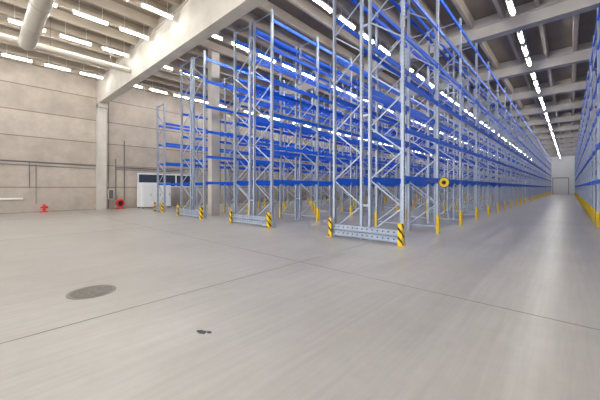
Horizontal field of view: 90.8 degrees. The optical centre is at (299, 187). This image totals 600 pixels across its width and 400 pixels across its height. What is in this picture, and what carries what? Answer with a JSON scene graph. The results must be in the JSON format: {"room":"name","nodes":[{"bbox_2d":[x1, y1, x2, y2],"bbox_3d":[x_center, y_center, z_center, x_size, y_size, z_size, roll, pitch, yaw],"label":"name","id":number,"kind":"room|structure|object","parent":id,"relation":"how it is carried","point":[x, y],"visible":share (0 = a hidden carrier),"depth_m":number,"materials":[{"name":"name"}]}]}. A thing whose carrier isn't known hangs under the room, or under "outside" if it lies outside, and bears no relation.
{"room":"warehouse","nodes":[
{"label":"warehouse","id":0,"kind":"room"},
{"bbox_2d":[0,57,446,213],"bbox_3d":[10.192,-3.150,47.569,0.300,9.300,102.000,0,0,42],"label":"wall","id":1,"kind":"structure","parent":0,"point":[47,114],"depth_m":20.01,"materials":[{"name":"beige concrete"}]},
{"bbox_2d":[0,198,22,199],"bbox_3d":[-18.358,0.650,15.950,0.173,0.120,5.000,0,0,42],"label":"pipe","id":2,"kind":"object","parent":1,"relation":"attached to","point":[0,198],"visible":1,"depth_m":17.38,"materials":[{"name":"white metal"}]},
{"bbox_2d":[0,159,95,187],"bbox_3d":[-17.142,-0.370,17.346,0.080,2.740,8.701,0,0,42],"label":"conduit","id":3,"kind":"object","parent":1,"relation":"attached to","point":[29,165],"visible":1,"depth_m":18.32,"materials":[{"name":"grey metal"}]},
{"bbox_2d":[108,189,113,198],"bbox_3d":[-13.555,0.450,21.213,0.168,0.700,0.350,0,0,42],"label":"electrical box","id":4,"kind":"object","parent":1,"relation":"attached to","point":[110,191],"visible":1,"depth_m":21.15,"materials":[{"name":"grey metal"}]},
{"bbox_2d":[115,141,183,199],"bbox_3d":[-11.647,-1.300,23.364,0.070,4.400,5.200,0,0,42],"label":"conduit","id":5,"kind":"object","parent":1,"relation":"attached to","point":[124,167],"visible":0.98,"depth_m":21.87,"materials":[{"name":"grey metal"}]},
{"bbox_2d":[137,173,189,186],"bbox_3d":[-10.884,-0.600,24.225,0.054,1.100,4.500,0,0,42],"label":"window","id":6,"kind":"structure","parent":1,"relation":"in","point":[141,177],"depth_m":23.93,"materials":[{"name":"white glass"}]},
{"bbox_2d":[0,0,596,151],"bbox_3d":[22.081,-7.735,36.713,32.500,0.630,102.000,0,0,42],"label":"ceiling","id":7,"kind":"structure","parent":0,"point":[308,18],"depth_m":15.23,"materials":[{"name":"concrete"}]},
{"bbox_2d":[7,5,21,24],"label":"ceiling lights","id":8,"kind":"object","parent":7,"relation":"hanging from","point":[14,20],"depth_m":12.47,"materials":[{"name":"white plastic"}]},
{"bbox_2d":[1,51,32,61],"label":"ceiling lights","id":9,"kind":"object","parent":7,"relation":"hanging from","point":[2,54],"depth_m":15.91,"materials":[{"name":"white plastic"}]},
{"bbox_2d":[17,0,54,50],"bbox_3d":[-3.084,-6.800,4.779,23.000,2.000,0.600,0,0,42],"label":"ventilation duct","id":10,"kind":"object","parent":7,"relation":"hanging from","point":[37,13],"visible":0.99,"depth_m":10.54,"materials":[{"name":"metal"}]},
{"bbox_2d":[43,62,70,71],"label":"ceiling lights","id":11,"kind":"object","parent":7,"relation":"hanging from","point":[58,67],"depth_m":17.13,"materials":[{"name":"white plastic"}]},
{"bbox_2d":[0,18,129,72],"bbox_3d":[-12.188,-7.005,12.754,0.280,1.590,8.800,0,0,42],"label":"ceiling pipe","id":12,"kind":"object","parent":7,"relation":"hanging from","point":[4,37],"depth_m":14.03,"materials":[{"name":"white metal"}]},
{"bbox_2d":[59,22,91,45],"label":"ceiling lights","id":13,"kind":"object","parent":7,"relation":"hanging from","point":[60,34],"depth_m":13.91,"materials":[{"name":"white plastic"}]},
{"bbox_2d":[72,8,108,25],"label":"ceiling lights","id":14,"kind":"object","parent":7,"relation":"hanging from","point":[94,18],"depth_m":12.17,"materials":[{"name":"white plastic"}]},
{"bbox_2d":[79,71,103,78],"label":"ceiling lights","id":15,"kind":"object","parent":7,"relation":"hanging from","point":[81,72],"depth_m":18.34,"materials":[{"name":"white plastic"}]},
{"bbox_2d":[101,36,128,56],"label":"ceiling lights","id":16,"kind":"object","parent":7,"relation":"hanging from","point":[103,47],"depth_m":15.12,"materials":[{"name":"white plastic"}]},
{"bbox_2d":[118,26,149,39],"label":"ceiling lights","id":17,"kind":"object","parent":7,"relation":"hanging from","point":[122,28],"depth_m":13.37,"materials":[{"name":"white plastic"}]},
{"bbox_2d":[140,0,173,19],"label":"ceiling lights","id":18,"kind":"object","parent":7,"relation":"hanging from","point":[156,10],"depth_m":11.69,"materials":[{"name":"white plastic"}]},
{"bbox_2d":[149,88,167,93],"label":"ceiling lights","id":19,"kind":"object","parent":7,"relation":"hanging from","point":[152,89],"depth_m":21.33,"materials":[{"name":"white plastic"}]},
{"bbox_2d":[95,0,266,103],"bbox_3d":[-2.262,-6.825,10.055,31.900,1.950,0.610,0,0,42],"label":"concrete beam","id":20,"kind":"object","parent":7,"relation":"attached to","point":[193,22],"visible":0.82,"depth_m":12.77,"materials":[{"name":"beige concrete"}]},
{"bbox_2d":[213,34,222,40],"label":"ceiling lights","id":21,"kind":"object","parent":7,"relation":"hanging from","point":[215,35],"depth_m":13.73,"materials":[{"name":"white plastic"}]},
{"bbox_2d":[229,39,248,51],"label":"ceiling lights","id":22,"kind":"object","parent":7,"relation":"hanging from","point":[231,42],"depth_m":14.70,"materials":[{"name":"white plastic"}]},
{"bbox_2d":[257,53,275,62],"label":"ceiling lights","id":23,"kind":"object","parent":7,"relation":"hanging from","point":[258,54],"depth_m":15.85,"materials":[{"name":"white plastic"}]},
{"bbox_2d":[282,63,294,70],"label":"ceiling lights","id":24,"kind":"object","parent":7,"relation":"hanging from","point":[287,66],"depth_m":17.16,"materials":[{"name":"white plastic"}]},
{"bbox_2d":[301,72,313,79],"label":"ceiling lights","id":25,"kind":"object","parent":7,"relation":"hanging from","point":[302,73],"depth_m":18.32,"materials":[{"name":"white plastic"}]},
{"bbox_2d":[314,0,332,12],"label":"ceiling lights","id":26,"kind":"object","parent":7,"relation":"hanging from","point":[322,3],"depth_m":11.35,"materials":[{"name":"white plastic"}]},
{"bbox_2d":[336,14,355,29],"label":"ceiling lights","id":27,"kind":"object","parent":7,"relation":"hanging from","point":[339,16],"depth_m":12.44,"materials":[{"name":"white plastic"}]},
{"bbox_2d":[358,31,374,43],"label":"ceiling lights","id":28,"kind":"object","parent":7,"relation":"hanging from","point":[365,35],"depth_m":13.69,"materials":[{"name":"white plastic"}]},
{"bbox_2d":[378,44,390,55],"label":"ceiling lights","id":29,"kind":"object","parent":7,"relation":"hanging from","point":[380,46],"depth_m":14.91,"materials":[{"name":"white plastic"}]},
{"bbox_2d":[221,0,599,114],"bbox_3d":[4.481,-7.350,17.439,31.900,0.900,0.610,0,0,42],"label":"concrete beam","id":30,"kind":"object","parent":7,"relation":"attached to","point":[526,16],"visible":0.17,"depth_m":13.21,"materials":[{"name":"grey concrete"}]},
{"bbox_2d":[410,67,433,87],"label":"ceiling lights","id":31,"kind":"object","parent":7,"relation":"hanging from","point":[412,70],"depth_m":18.58,"materials":[{"name":"white plastic"}]},
{"bbox_2d":[275,40,596,122],"bbox_3d":[8.797,-7.350,22.165,31.900,0.900,0.610,0,0,42],"label":"concrete beam","id":32,"kind":"object","parent":7,"relation":"attached to","point":[562,57],"visible":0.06,"depth_m":17.52,"materials":[{"name":"grey concrete"}]},
{"bbox_2d":[440,92,458,105],"label":"ceiling lights","id":33,"kind":"object","parent":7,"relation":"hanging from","point":[442,93],"depth_m":23.25,"materials":[{"name":"white plastic"}]},
{"bbox_2d":[310,74,596,131],"bbox_3d":[13.113,-7.350,26.892,31.900,0.900,0.610,0,0,42],"label":"concrete beam","id":34,"kind":"object","parent":7,"relation":"attached to","point":[563,86],"visible":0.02,"depth_m":22.31,"materials":[{"name":"grey concrete"}]},
{"bbox_2d":[340,94,596,137],"bbox_3d":[17.428,-7.350,31.618,31.900,0.900,0.610,0,0,42],"label":"concrete beam","id":35,"kind":"object","parent":7,"relation":"attached to","point":[565,104],"visible":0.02,"depth_m":27.01,"materials":[{"name":"grey concrete"}]},
{"bbox_2d":[366,109,596,142],"bbox_3d":[21.744,-7.350,36.344,31.900,0.900,0.610,0,0,42],"label":"concrete beam","id":36,"kind":"object","parent":7,"relation":"attached to","point":[563,117],"visible":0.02,"depth_m":31.63,"materials":[{"name":"grey concrete"}]},
{"bbox_2d":[386,120,592,147],"bbox_3d":[26.059,-7.350,41.070,31.900,0.900,0.610,0,0,42],"label":"concrete beam","id":37,"kind":"object","parent":7,"relation":"attached to","point":[563,126],"visible":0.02,"depth_m":36.34,"materials":[{"name":"grey concrete"}]},
{"bbox_2d":[505,0,515,15],"label":"ceiling lights","id":38,"kind":"object","parent":7,"relation":"hanging from","point":[511,7],"depth_m":11.47,"materials":[{"name":"white plastic"}]},
{"bbox_2d":[517,31,531,66],"label":"ceiling lights","id":39,"kind":"object","parent":7,"relation":"hanging from","point":[520,35],"depth_m":14.91,"materials":[{"name":"white plastic"}]},
{"bbox_2d":[531,73,560,157],"label":"ceiling lights","id":40,"kind":"object","parent":7,"relation":"hanging from","point":[536,82],"depth_m":23.61,"materials":[{"name":"white plastic"}]},
{"bbox_2d":[0,193,599,399],"bbox_3d":[22.216,1.600,36.861,32.700,0.200,102.400,0,0,42],"label":"floor","id":41,"kind":"structure","parent":0,"point":[300,330],"depth_m":3.71,"materials":[{"name":"concrete"}]},
{"bbox_2d":[40,204,47,211],"bbox_3d":[-15.838,1.250,18.322,0.400,0.500,0.400,0,0,42],"label":"fire hydrant","id":42,"kind":"object","parent":41,"relation":"on","point":[44,206],"visible":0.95,"depth_m":18.28,"materials":[{"name":"red metal"}]},
{"bbox_2d":[66,285,115,299],"bbox_3d":[-3.004,1.493,4.273,0.600,0.012,0.600,0,0,42],"label":"manhole cover","id":43,"kind":"object","parent":41,"relation":"on","point":[94,291],"visible":1,"depth_m":4.23,"materials":[{"name":"metal"}]},
{"bbox_2d":[96,102,107,209],"bbox_3d":[-13.800,-2.175,20.591,0.650,7.350,0.540,0,0,42],"label":"concrete column","id":44,"kind":"structure","parent":41,"relation":"on","point":[101,108],"depth_m":20.50,"materials":[{"name":"beige concrete"}]},
{"bbox_2d":[115,199,124,208],"bbox_3d":[-12.966,1.155,21.319,0.400,0.690,0.560,0,0,42],"label":"hose reel","id":45,"kind":"object","parent":41,"relation":"on","point":[120,203],"visible":1,"depth_m":21.22,"materials":[{"name":"red paint"}]},
{"bbox_2d":[137,182,170,208],"bbox_3d":[-11.091,0.550,22.519,1.050,1.900,2.100,0,0,42],"label":"storage cabinet","id":46,"kind":"object","parent":41,"relation":"on","point":[146,192],"visible":0.77,"depth_m":21.89,"materials":[{"name":"white metal"}]},
{"bbox_2d":[154,202,162,211],"bbox_3d":[-9.019,1.210,18.819,1.300,0.580,0.170,0,0,42],"label":"barrier","id":47,"kind":"object","parent":41,"relation":"on","point":[159,207],"visible":0.93,"depth_m":18.77,"materials":[{"name":"metal"}]},
{"bbox_2d":[176,205,203,218],"bbox_3d":[-5.726,1.210,15.270,2.650,0.580,0.170,0,0,42],"label":"barrier","id":48,"kind":"object","parent":41,"relation":"on","point":[185,211],"visible":1,"depth_m":15.16,"materials":[{"name":"metal"}]},
{"bbox_2d":[197,330,211,333],"bbox_3d":[-1.003,1.499,3.074,0.180,0.002,0.079,0,0,17],"label":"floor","id":49,"kind":"structure","parent":41,"relation":"on","point":[198,331],"depth_m":3.07,"materials":[{"name":"grey"}]},
{"bbox_2d":[208,49,219,215],"bbox_3d":[-4.762,-3.150,16.333,0.400,9.300,0.500,0,0,42],"label":"concrete column","id":50,"kind":"structure","parent":41,"relation":"on","point":[213,69],"depth_m":16.16,"materials":[{"name":"grey concrete"}]},
{"bbox_2d":[221,114,229,203],"bbox_3d":[-7.057,-2.700,27.975,0.650,8.400,0.540,0,0,42],"label":"concrete column","id":51,"kind":"structure","parent":41,"relation":"on","point":[222,116],"depth_m":27.92,"materials":[{"name":"beige concrete"}]},
{"bbox_2d":[228,209,270,227],"bbox_3d":[-2.071,1.210,11.932,2.650,0.580,0.170,0,0,42],"label":"barrier","id":52,"kind":"object","parent":41,"relation":"on","point":[266,221],"visible":1,"depth_m":11.85,"materials":[{"name":"metal"}]},
{"bbox_2d":[274,129,277,201],"bbox_3d":[-2.741,-2.700,32.701,0.650,8.400,0.540,0,0,42],"label":"concrete column","id":53,"kind":"structure","parent":41,"relation":"on","point":[276,137],"depth_m":32.67,"materials":[{"name":"beige concrete"}]},
{"bbox_2d":[0,212,598,343],"bbox_3d":[-6.696,1.499,4.828,31.400,0.002,16.100,0,0,42],"label":"joint","id":54,"kind":"object","parent":41,"relation":"on","point":[83,212],"visible":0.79,"depth_m":4.20,"materials":[{"name":"grey concrete"}]},
{"bbox_2d":[157,102,464,211],"bbox_3d":[18.920,-1.950,49.417,1.180,6.900,82.660,0,0,42],"label":"rack","id":55,"kind":"object","parent":41,"relation":"on","point":[165,123],"visible":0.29,"depth_m":21.37,"materials":[{"name":"metal"}]},
{"bbox_2d":[309,136,313,199],"bbox_3d":[1.574,-2.700,37.427,0.650,8.400,0.540,0,0,42],"label":"concrete column","id":56,"kind":"structure","parent":41,"relation":"on","point":[309,136],"depth_m":37.39,"materials":[{"name":"beige concrete"}]},
{"bbox_2d":[338,142,339,198],"bbox_3d":[5.890,-2.700,42.154,0.650,8.400,0.540,0,0,42],"label":"concrete column","id":57,"kind":"structure","parent":41,"relation":"on","point":[339,142],"depth_m":42.16,"materials":[{"name":"beige concrete"}]},
{"bbox_2d":[180,50,499,218],"bbox_3d":[22.214,-2.650,45.868,2.530,8.300,82.660,0,0,42],"label":"rack","id":58,"kind":"object","parent":41,"relation":"on","point":[260,163],"visible":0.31,"depth_m":18.18,"materials":[{"name":"metal"}]},
{"bbox_2d":[327,217,405,246],"bbox_3d":[1.780,1.210,8.416,2.480,0.580,0.170,0,0,42],"label":"barrier","id":59,"kind":"object","parent":41,"relation":"on","point":[400,232],"visible":1,"depth_m":8.31,"materials":[{"name":"metal"}]},
{"bbox_2d":[233,9,519,227],"bbox_3d":[25.869,-2.650,42.530,2.530,8.300,82.660,0,0,42],"label":"rack","id":60,"kind":"object","parent":41,"relation":"on","point":[254,151],"visible":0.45,"depth_m":14.14,"materials":[{"name":"metal"}]},
{"bbox_2d":[331,0,551,244],"bbox_3d":[29.720,-2.650,39.013,2.360,8.300,82.660,0,0,42],"label":"rack","id":61,"kind":"object","parent":41,"relation":"on","point":[538,175],"visible":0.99,"depth_m":11.82,"materials":[{"name":"metal"}]},
{"bbox_2d":[438,177,449,187],"bbox_3d":[4.671,-0.180,9.605,0.355,0.340,0.035,0,0,42],"label":"warning sign","id":62,"kind":"object","parent":61,"relation":"attached to","point":[444,182],"visible":1,"depth_m":9.58,"materials":[{"name":"yellow paint"}]},
{"bbox_2d":[574,3,599,227],"bbox_3d":[34.361,-2.650,34.775,2.430,8.300,82.660,0,0,42],"label":"rack","id":63,"kind":"object","parent":41,"relation":"on","point":[587,155],"visible":0.98,"depth_m":15.77,"materials":[{"name":"metal"}]},
{"bbox_2d":[415,137,577,153],"bbox_3d":[34.690,-7.350,50.522,31.900,0.900,0.610,0,0,42],"label":"concrete beam","id":64,"kind":"object","parent":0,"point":[558,140],"visible":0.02,"depth_m":45.94,"materials":[{"name":"grey concrete"}]},
{"bbox_2d":[412,129,592,150],"bbox_3d":[30.375,-7.350,45.796,31.900,0.900,0.610,0,0,42],"label":"concrete beam","id":65,"kind":"object","parent":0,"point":[564,134],"visible":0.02,"depth_m":41.19,"materials":[{"name":"grey concrete"}]},
{"bbox_2d":[441,147,575,158],"bbox_3d":[43.321,-7.350,59.974,31.900,0.900,0.610,0,0,42],"label":"concrete beam","id":66,"kind":"object","parent":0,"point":[563,148],"visible":0.06,"depth_m":55.19,"materials":[{"name":"grey concrete"}]},
{"bbox_2d":[446,150,575,159],"bbox_3d":[47.637,-7.350,64.700,31.900,0.900,0.610,0,0,42],"label":"concrete beam","id":67,"kind":"object","parent":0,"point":[570,151],"visible":0.02,"depth_m":60.01,"materials":[{"name":"grey concrete"}]},
{"bbox_2d":[446,142,576,152],"bbox_3d":[39.006,-7.350,55.248,31.900,0.900,0.610,0,0,42],"label":"concrete beam","id":68,"kind":"object","parent":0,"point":[573,144],"visible":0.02,"depth_m":50.39,"materials":[{"name":"grey concrete"}]},
{"bbox_2d":[458,156,574,193],"bbox_3d":[56.571,-3.150,74.485,32.500,9.300,0.300,0,0,42],"label":"wall","id":69,"kind":"structure","parent":0,"point":[563,167],"depth_m":69.69,"materials":[{"name":"white paint"}]},
{"bbox_2d":[553,177,568,193],"bbox_3d":[61.444,-0.475,69.737,2.900,3.950,0.120,0,0,42],"label":"door","id":70,"kind":"structure","parent":69,"relation":"in","point":[561,185],"depth_m":69.62,"materials":[{"name":"white metal"}]},
{"bbox_2d":[525,153,574,157],"bbox_3d":[51.952,-7.350,69.427,31.900,0.900,0.610,0,0,42],"label":"concrete beam","id":71,"kind":"object","parent":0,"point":[570,154],"visible":0.02,"depth_m":64.56,"materials":[{"name":"grey concrete"}]}
]}

